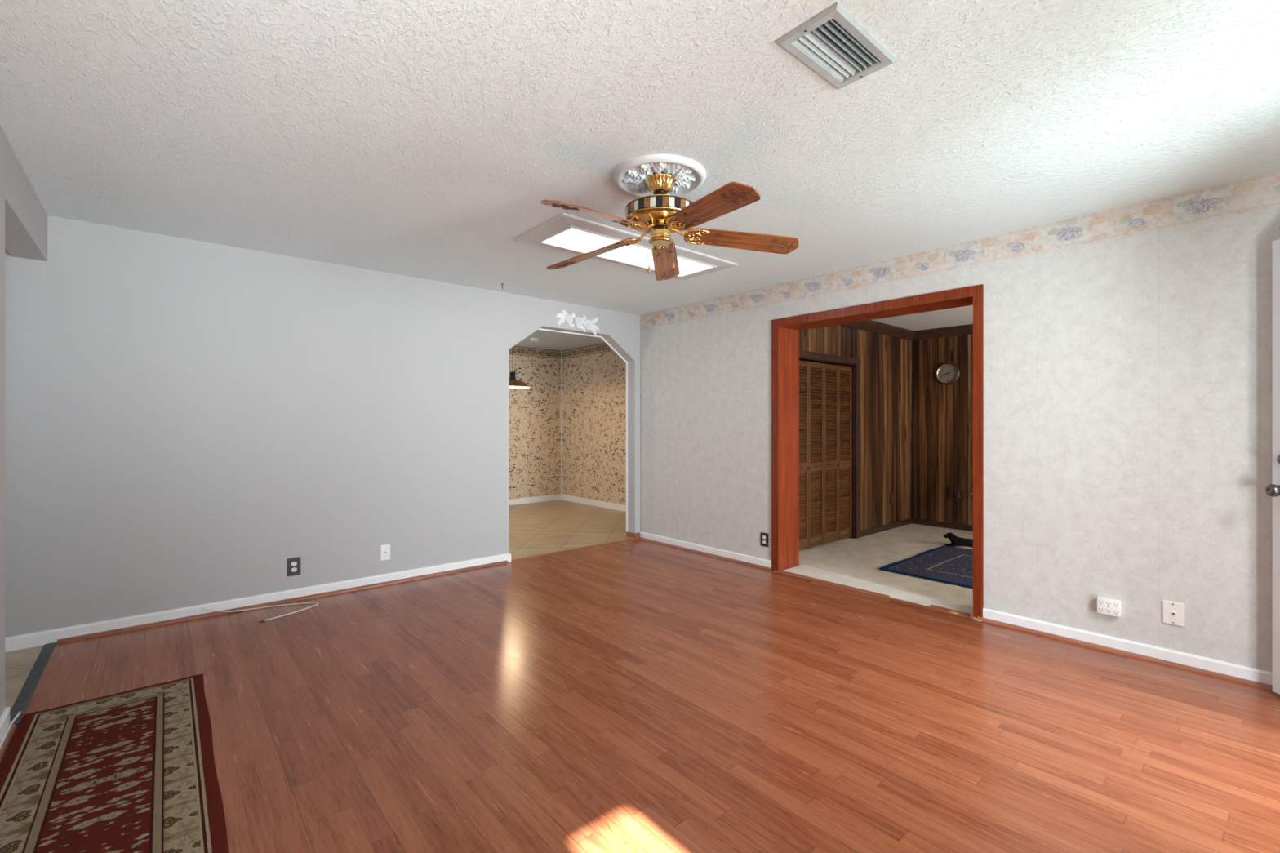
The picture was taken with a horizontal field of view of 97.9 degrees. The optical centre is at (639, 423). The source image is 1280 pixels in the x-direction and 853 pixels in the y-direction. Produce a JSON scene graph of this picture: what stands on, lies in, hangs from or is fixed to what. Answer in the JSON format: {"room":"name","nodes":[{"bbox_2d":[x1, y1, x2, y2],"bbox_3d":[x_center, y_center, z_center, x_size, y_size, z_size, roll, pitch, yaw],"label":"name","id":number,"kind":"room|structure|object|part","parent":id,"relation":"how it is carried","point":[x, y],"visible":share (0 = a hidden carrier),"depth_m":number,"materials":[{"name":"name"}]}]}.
{"room":"empty living room","nodes":[
{"label":"empty living room","id":0,"kind":"room"},
{"bbox_2d":[0,125,47,717],"bbox_3d":[-1.685,-0.021,1.123,0.134,2.650,5.304,0,0,-41],"label":"wall","id":1,"kind":"structure","parent":0,"point":[23,216],"depth_m":2.36,"materials":[{"name":"white paint"}]},
{"bbox_2d":[0,706,10,742],"bbox_3d":[-1.346,1.211,0.731,0.160,0.086,4.028,0,0,-41],"label":"baseboard","id":2,"kind":"structure","parent":1,"relation":"attached to","point":[5,719],"depth_m":2.23,"materials":[{"name":"white paint"}]},
{"bbox_2d":[0,723,16,759],"bbox_3d":[-1.276,1.246,0.786,0.016,0.016,4.020,0,0,-41],"label":"trim","id":3,"kind":"structure","parent":1,"relation":"attached to","point":[4,745],"depth_m":2.19,"materials":[{"name":"brown wood"}]},
{"bbox_2d":[4,215,639,637],"bbox_3d":[-2.404,-0.021,4.100,6.337,2.650,0.137,0,0,-41],"label":"wall","id":4,"kind":"structure","parent":0,"point":[186,420],"depth_m":3.73,"materials":[{"name":"white paint"}]},
{"bbox_2d":[4,553,511,652],"bbox_3d":[-2.970,1.214,3.527,4.730,0.079,0.046,0,0,-41],"label":"baseboard","id":5,"kind":"structure","parent":4,"relation":"attached to","point":[21,642],"depth_m":3.67,"materials":[{"name":"white paint"}]},
{"bbox_2d":[57,560,507,644],"bbox_3d":[-2.260,1.244,4.103,2.817,0.020,0.020,0,0,-41],"label":"trim","id":6,"kind":"structure","parent":4,"relation":"attached to","point":[299,598],"depth_m":3.82,"materials":[{"name":"brown wood"}]},
{"bbox_2d":[287,556,300,576],"bbox_3d":[-2.457,1.015,3.957,0.082,0.128,0.009,0,0,-41],"label":"wall outlet","id":7,"kind":"object","parent":4,"relation":"attached to","point":[293,563],"visible":1,"depth_m":3.95,"materials":[{"name":"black plastic"}]},
{"bbox_2d":[291,561,297,565],"bbox_3d":[-2.454,0.994,3.955,0.033,0.029,0.003,0,0,-41],"label":"receptacle","id":8,"kind":"object","parent":7,"relation":"attached to","point":[293,563],"depth_m":3.95,"materials":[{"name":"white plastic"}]},
{"bbox_2d":[380,544,390,560],"bbox_3d":[-1.989,1.007,4.359,0.072,0.120,0.014,0,0,-41],"label":"cable plate","id":9,"kind":"object","parent":4,"relation":"attached to","point":[385,548],"visible":1,"depth_m":4.36,"materials":[{"name":"white plastic"}]},
{"bbox_2d":[555,310,599,336],"bbox_3d":[-0.606,-1.005,5.547,0.522,0.216,0.048,0,0,-40],"label":"swag","id":10,"kind":"object","parent":4,"relation":"attached to","point":[579,322],"visible":1,"depth_m":5.54},
{"bbox_2d":[537,328,627,531],"bbox_3d":[-0.709,0.163,5.655,1.500,2.181,0.018,0,0,-41],"label":"trim","id":11,"kind":"structure","parent":4,"relation":"attached to","point":[540,329],"depth_m":6.14,"materials":[{"name":"white paint"}]},
{"bbox_2d":[509,346,560,499],"bbox_3d":[-2.930,-0.021,7.848,4.450,2.650,0.100,0,0,-41],"label":"wall","id":12,"kind":"structure","parent":0,"point":[535,411],"depth_m":8.88,"materials":[{"name":"paper"}]},
{"bbox_2d":[560,351,562,493],"bbox_3d":[-1.292,-0.021,9.192,0.014,2.370,0.014,0,0,-41],"label":"trim","id":13,"kind":"structure","parent":12,"relation":"attached to","point":[561,351],"depth_m":9.19,"materials":[{"name":"beige plastic"}]},
{"bbox_2d":[562,342,626,505],"bbox_3d":[-0.252,-0.021,8.079,0.100,2.650,3.059,0,0,-41],"label":"wall","id":14,"kind":"structure","parent":0,"point":[594,376],"depth_m":8.53,"materials":[{"name":"paper"}]},
{"bbox_2d":[509,493,626,511],"bbox_3d":[-1.896,1.208,6.654,4.250,0.092,3.059,0,0,-41],"label":"baseboard","id":15,"kind":"structure","parent":14,"relation":"attached to","point":[554,497],"depth_m":8.72,"materials":[{"name":"white paint"}]},
{"bbox_2d":[0,0,1279,351],"bbox_3d":[0.332,-1.221,4.721,7.895,0.130,9.100,0,0,-41],"label":"ceiling","id":16,"kind":"structure","parent":0,"point":[420,139],"depth_m":2.19,"materials":[{"name":"white paint"}]},
{"bbox_2d":[509,346,529,388],"bbox_3d":[-1.607,-0.833,7.023,0.431,0.747,0.431,0,0,-41],"label":"pendant lamp","id":17,"kind":"object","parent":16,"relation":"hanging from","point":[513,383],"visible":0.64,"depth_m":6.99,"materials":[{"name":"black metal"}]},
{"bbox_3d":[-1.607,-0.919,7.023,0.006,0.535,0.006,0,0,-18],"label":"cord","id":18,"kind":"part","parent":17,"relation":"part of","materials":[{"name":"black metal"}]},
{"bbox_2d":[509,371,515,379],"bbox_3d":[-1.607,-0.605,7.023,0.092,0.103,0.092,0,0,-41],"label":"socket","id":19,"kind":"object","parent":17,"relation":"attached to","point":[512,375],"depth_m":6.99,"materials":[{"name":"black metal"}]},
{"bbox_3d":[-1.607,-0.510,7.023,0.431,0.102,0.431,0,0,-41],"label":"lamp shade","id":20,"kind":"part","parent":17,"relation":"part of","materials":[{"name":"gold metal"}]},
{"bbox_2d":[529,337,540,341],"bbox_3d":[-1.478,-1.188,7.875,0.148,0.037,0.148,0,0,-41],"label":"smoke detector","id":21,"kind":"object","parent":16,"relation":"attached to","point":[531,339],"visible":1,"depth_m":7.83,"materials":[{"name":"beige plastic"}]},
{"bbox_2d":[513,213,640,255],"bbox_3d":[-0.399,-1.173,3.475,0.576,0.026,0.590,0,0,-41],"label":"recessed light","id":22,"kind":"object","parent":16,"relation":"in","point":[569,233],"depth_m":3.46,"materials":[{"name":"grey paint"}]},
{"bbox_2d":[590,236,655,274],"bbox_3d":[0.073,-1.173,3.884,0.627,0.026,0.590,0,0,-41],"label":"recessed light","id":23,"kind":"object","parent":16,"relation":"in","point":[638,255],"depth_m":3.90,"materials":[{"name":"grey paint"}]},
{"bbox_2d":[543,228,711,275],"bbox_3d":[-0.042,-1.173,3.854,1.266,0.006,0.344,0,0,-41],"label":"diffuser","id":24,"kind":"object","parent":23,"relation":"attached to","point":[577,240],"depth_m":3.74,"materials":[{"name":"white plastic"}]},
{"bbox_2d":[613,154,706,196],"bbox_3d":[0.094,-1.171,2.671,0.441,0.031,0.441,0,0,11],"label":"ceiling medallion","id":25,"kind":"object","parent":16,"relation":"attached to","point":[630,176],"visible":0.75,"depth_m":2.59,"materials":[{"name":"white paint"}]},
{"bbox_2d":[540,173,799,280],"bbox_3d":[0.064,-0.946,2.627,1.269,0.444,1.326,0,0,-41],"label":"ceiling fan","id":26,"kind":"object","parent":25,"relation":"hanging from","point":[660,215],"visible":1,"depth_m":2.61,"materials":[{"name":"brown wood"}]},
{"bbox_3d":[-0.254,-0.874,2.881,0.558,0.006,0.144,-9,10,31],"label":"blade","id":27,"kind":"part","parent":26,"relation":"part of","materials":[{"name":"brown wood"}]},
{"bbox_3d":[-0.184,-0.889,2.368,0.144,0.006,0.558,18,17,40],"label":"blade","id":28,"kind":"part","parent":26,"relation":"part of","materials":[{"name":"brown wood"}]},
{"bbox_3d":[0.025,-0.924,2.713,0.110,0.042,0.018,-9,-5,31],"label":"blade arm","id":29,"kind":"part","parent":26,"relation":"part of","materials":[{"name":"gold metal"}]},
{"bbox_3d":[0.040,-0.922,2.607,0.018,0.042,0.110,0,5,43],"label":"blade arm","id":30,"kind":"part","parent":26,"relation":"part of","materials":[{"name":"gold metal"}]},
{"bbox_3d":[0.142,-0.891,3.080,0.144,0.006,0.558,-14,-5,5],"label":"blade","id":31,"kind":"part","parent":26,"relation":"part of","materials":[{"name":"brown wood"}]},
{"bbox_3d":[0.158,-0.765,2.669,0.018,0.040,0.018,0,0,-41],"label":"teardrop pull","id":32,"kind":"part","parent":26,"relation":"part of","materials":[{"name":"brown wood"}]},
{"bbox_3d":[0.183,-0.922,2.679,0.110,0.042,0.018,4,0,-7],"label":"blade arm","id":33,"kind":"part","parent":26,"relation":"part of","materials":[{"name":"gold metal"}]},
{"bbox_3d":[0.288,-0.891,2.303,0.144,0.006,0.558,16,-3,-28],"label":"blade","id":34,"kind":"part","parent":26,"relation":"part of","materials":[{"name":"brown wood"}]},
{"bbox_3d":[0.508,-0.892,2.719,0.558,0.006,0.144,4,-14,-7],"label":"blade","id":35,"kind":"part","parent":26,"relation":"part of","materials":[{"name":"brown wood"}]},
{"bbox_2d":[672,245,737,279],"bbox_3d":[0.290,-1.173,4.070,0.653,0.026,0.587,0,0,-41],"label":"recessed light","id":36,"kind":"object","parent":16,"relation":"in","point":[691,264],"depth_m":4.08,"materials":[{"name":"grey paint"}]},
{"bbox_2d":[774,2,897,88],"bbox_3d":[0.628,-1.224,1.768,0.374,0.103,0.210,0,0,-41],"label":"ceiling vent","id":37,"kind":"object","parent":16,"relation":"in","point":[820,42],"visible":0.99,"depth_m":1.75,"materials":[{"name":"metal"}]},
{"bbox_2d":[0,499,1279,852],"bbox_3d":[-1.281,1.279,3.654,7.450,0.050,8.600,0,0,-41],"label":"floor","id":38,"kind":"structure","parent":0,"point":[632,695],"depth_m":2.37,"materials":[{"name":"brown wood"}]},
{"bbox_2d":[10,642,56,725],"bbox_3d":[-2.980,1.251,2.738,0.050,0.006,1.142,0,0,-41],"label":"trim","id":39,"kind":"structure","parent":38,"relation":"on","point":[28,690],"depth_m":2.68,"materials":[{"name":"grey rubber"}]},
{"bbox_2d":[0,711,21,748],"bbox_3d":[-2.390,1.237,2.071,0.016,0.018,0.860,0,0,-41],"label":"cord","id":40,"kind":"object","parent":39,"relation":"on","point":[20,712],"visible":1,"depth_m":2.25,"materials":[{"name":"white plastic"}]},
{"bbox_2d":[0,673,228,852],"bbox_3d":[-1.911,1.249,1.996,0.610,0.008,1.560,0,0,-40],"label":"runner rug","id":41,"kind":"object","parent":38,"relation":"on","point":[134,771],"visible":1,"depth_m":1.96,"materials":[{"name":"red fabric"}]},
{"bbox_2d":[202,602,318,622],"bbox_3d":[-2.476,1.222,3.672,0.630,0.064,0.339,0,0,-41],"label":"coaxial cable","id":42,"kind":"object","parent":38,"relation":"on","point":[261,620],"visible":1,"depth_m":3.72,"materials":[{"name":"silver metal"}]},
{"bbox_2d":[511,538,632,560],"bbox_3d":[-0.646,1.252,5.572,1.488,0.004,0.040,0,0,-41],"label":"trim","id":43,"kind":"structure","parent":38,"relation":"on","point":[628,539],"depth_m":5.52,"materials":[{"name":"brown wood"}]},
{"bbox_2d":[773,569,970,616],"bbox_3d":[1.651,1.247,4.196,0.054,0.014,1.500,0,0,-41],"label":"trim","id":44,"kind":"structure","parent":38,"relation":"on","point":[780,571],"depth_m":4.21,"materials":[{"name":"brown off-white paint"}]},
{"bbox_2d":[799,360,845,459],"bbox_3d":[1.652,0.029,6.023,1.345,2.550,0.600,0,0,-41],"label":"wall","id":45,"kind":"structure","parent":0,"point":[800,360],"depth_m":6.41,"materials":[{"name":"brown wood"}]},
{"bbox_2d":[799,324,911,530],"bbox_3d":[2.457,0.029,6.258,2.670,2.550,0.100,0,0,-41],"label":"wall","id":46,"kind":"structure","parent":0,"point":[886,360],"depth_m":6.49,"materials":[{"name":"brown wood"}]},
{"bbox_2d":[799,360,823,550],"bbox_3d":[1.680,0.307,5.546,0.562,1.857,0.058,0,0,-41],"label":"bifold door","id":47,"kind":"structure","parent":46,"relation":"in","point":[811,468],"depth_m":5.58,"materials":[{"name":"brown wood"}]},
{"bbox_3d":[1.563,0.307,5.464,0.280,1.857,0.028,0,0,-41],"label":"louvred panel","id":48,"kind":"part","parent":47,"relation":"part of","materials":[{"name":"brown wood"}]},
{"bbox_3d":[1.777,0.307,5.650,0.280,1.857,0.028,0,0,-41],"label":"louvred panel","id":49,"kind":"part","parent":47,"relation":"part of","materials":[{"name":"brown wood"}]},
{"bbox_2d":[799,350,861,538],"bbox_3d":[1.892,0.270,5.753,1.335,1.967,0.122,0,0,-41],"label":"trim","id":50,"kind":"structure","parent":46,"relation":"attached to","point":[855,363],"depth_m":6.09,"materials":[{"name":"brown wood"}]},
{"bbox_2d":[823,363,851,543],"bbox_3d":[2.107,0.307,5.916,0.562,1.857,0.058,0,0,-41],"label":"bifold door","id":51,"kind":"structure","parent":46,"relation":"in","point":[837,468],"depth_m":5.90,"materials":[{"name":"brown wood"}]},
{"bbox_3d":[1.991,0.307,5.835,0.280,1.857,0.028,0,0,-41],"label":"louvred panel","id":52,"kind":"part","parent":51,"relation":"part of","materials":[{"name":"brown wood"}]},
{"bbox_3d":[2.204,0.307,6.020,0.280,1.857,0.028,0,0,-41],"label":"louvred panel","id":53,"kind":"part","parent":51,"relation":"part of","materials":[{"name":"brown wood"}]},
{"bbox_2d":[890,493,893,504],"bbox_3d":[3.022,0.902,6.675,0.085,0.125,0.009,0,0,-41],"label":"wall outlet","id":54,"kind":"object","parent":46,"relation":"attached to","point":[891,495],"visible":1,"depth_m":6.66,"materials":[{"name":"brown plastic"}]},
{"bbox_2d":[799,523,973,608],"bbox_3d":[3.448,1.280,4.688,3.228,0.048,4.970,0,0,-41],"label":"floor","id":55,"kind":"structure","parent":0,"point":[862,557],"depth_m":5.28,"materials":[{"name":"beige tile"}]},
{"bbox_2d":[879,545,973,588],"bbox_3d":[3.196,1.246,4.528,1.380,0.014,1.908,0,0,-41],"label":"area rug","id":56,"kind":"object","parent":55,"relation":"on","point":[944,564],"visible":0.26,"depth_m":4.86,"materials":[{"name":"blue fabric"}]},
{"bbox_2d":[942,533,973,546],"bbox_3d":[3.370,1.183,5.684,0.543,0.140,0.114,0,0,3],"label":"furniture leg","id":57,"kind":"object","parent":55,"relation":"on","point":[955,540],"visible":0.58,"depth_m":5.66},
{"bbox_2d":[968,484,973,499],"bbox_3d":[3.827,0.770,5.896,0.448,0.955,0.525,0,0,-41],"label":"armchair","id":58,"kind":"object","parent":55,"relation":"on","point":[971,486],"visible":0.06,"depth_m":5.96,"materials":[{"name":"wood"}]},
{"bbox_2d":[911,333,973,525],"bbox_3d":[4.859,0.029,5.448,0.100,2.550,4.270,0,0,-41],"label":"wall","id":59,"kind":"structure","parent":0,"point":[942,415],"depth_m":6.76,"materials":[{"name":"brown wood"}]},
{"bbox_2d":[860,518,973,537],"bbox_3d":[4.321,1.221,4.981,1.325,0.065,4.270,0,0,-41],"label":"baseboard","id":60,"kind":"structure","parent":59,"relation":"attached to","point":[921,522],"depth_m":6.66,"materials":[{"name":"brown wood"}]},
{"bbox_2d":[935,362,959,385],"bbox_3d":[3.692,-0.602,6.692,0.034,0.274,0.274,0,0,-41],"label":"wall clock","id":61,"kind":"object","parent":59,"relation":"attached to","point":[947,373],"visible":1,"depth_m":6.69,"materials":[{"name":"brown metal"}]},
{"bbox_2d":[955,488,963,501],"bbox_3d":[3.783,0.842,6.607,0.009,0.140,0.090,0,0,-41],"label":"wall outlet","id":62,"kind":"object","parent":59,"relation":"attached to","point":[958,492],"visible":1,"depth_m":6.60,"materials":[{"name":"brown plastic"}]},
{"bbox_2d":[640,206,1279,672],"bbox_3d":[1.799,-0.021,4.233,0.289,2.650,5.441,0,0,-41],"label":"wall","id":63,"kind":"structure","parent":0,"point":[1128,380],"depth_m":3.15,"materials":[{"name":"grey paper"}]},
{"bbox_2d":[625,531,639,539],"bbox_3d":[-0.073,1.221,6.098,0.095,0.066,0.169,0,0,-41],"label":"trim","id":64,"kind":"structure","parent":63,"relation":"attached to","point":[628,535],"depth_m":6.06,"materials":[{"name":"brown wood"}]},
{"bbox_2d":[760,532,768,546],"bbox_3d":[1.079,1.006,4.836,0.009,0.118,0.080,0,0,-41],"label":"wall outlet","id":65,"kind":"object","parent":63,"relation":"attached to","point":[764,536],"visible":1,"depth_m":4.83,"materials":[{"name":"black plastic"}]},
{"bbox_2d":[771,284,983,617],"bbox_3d":[1.772,0.182,4.261,0.313,2.143,1.615,0,0,-41],"label":"trim","id":66,"kind":"structure","parent":63,"relation":"attached to","point":[784,331],"depth_m":4.72,"materials":[{"name":"brown wood"}]},
{"bbox_2d":[783,564,973,616],"bbox_3d":[1.815,1.261,4.272,0.320,0.026,1.500,0,0,-41],"label":"threshold","id":67,"kind":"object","parent":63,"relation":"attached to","point":[803,570],"depth_m":4.25,"materials":[{"name":"tile"}]},
{"bbox_2d":[840,320,973,341],"bbox_3d":[3.720,-1.101,4.461,2.914,0.110,4.270,0,0,-41],"label":"trim","id":68,"kind":"structure","parent":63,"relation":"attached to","point":[871,326],"depth_m":6.61,"materials":[{"name":"brown wood"}]},
{"bbox_2d":[639,531,1272,685],"bbox_3d":[1.691,1.215,4.127,0.013,0.078,5.184,0,0,-41],"label":"baseboard","id":69,"kind":"structure","parent":63,"relation":"attached to","point":[1200,662],"depth_m":3.11,"materials":[{"name":"white paint"}]},
{"bbox_2d":[639,537,1272,691],"bbox_3d":[1.688,1.244,4.105,0.020,0.020,5.154,0,0,-41],"label":"trim","id":70,"kind":"structure","parent":63,"relation":"attached to","point":[1228,677],"depth_m":3.10,"materials":[{"name":"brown wood"}]},
{"bbox_2d":[640,171,1279,329],"bbox_3d":[1.695,-1.105,4.131,0.001,0.163,5.184,0,0,-41],"label":"wallpaper border","id":71,"kind":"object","parent":63,"relation":"attached to","point":[1261,192],"depth_m":3.40,"materials":[{"name":"paper"}]},
{"bbox_2d":[1097,595,1120,617],"bbox_3d":[2.587,1.008,3.074,0.039,0.090,0.100,0,0,-41],"label":"adapter","id":72,"kind":"object","parent":63,"relation":"attached to","point":[1106,606],"visible":1,"depth_m":3.06,"materials":[{"name":"white plastic"}]},
{"bbox_2d":[1162,600,1184,626],"bbox_3d":[2.764,0.983,2.889,0.013,0.118,0.082,0,0,-41],"label":"plate","id":73,"kind":"object","parent":63,"relation":"attached to","point":[1173,613],"visible":1,"depth_m":2.89,"materials":[{"name":"beige plastic"}]},
{"bbox_3d":[1.806,-0.021,0.718,4.881,2.650,0.120,0,0,-41],"label":"wall","id":74,"kind":"structure","parent":0,"visible":0},
{"bbox_2d":[1264,239,1279,694],"bbox_3d":[2.840,0.196,2.148,0.104,2.076,0.860,0,0,9],"label":"door","id":75,"kind":"structure","parent":74,"relation":"in","point":[1273,490],"depth_m":2.55,"materials":[{"name":"paint"}]},
{"bbox_3d":[2.876,0.302,2.515,0.064,0.066,0.066,0,0,9],"label":"knob","id":76,"kind":"part","parent":75,"relation":"part of","materials":[{"name":"silver metal"}]}
]}

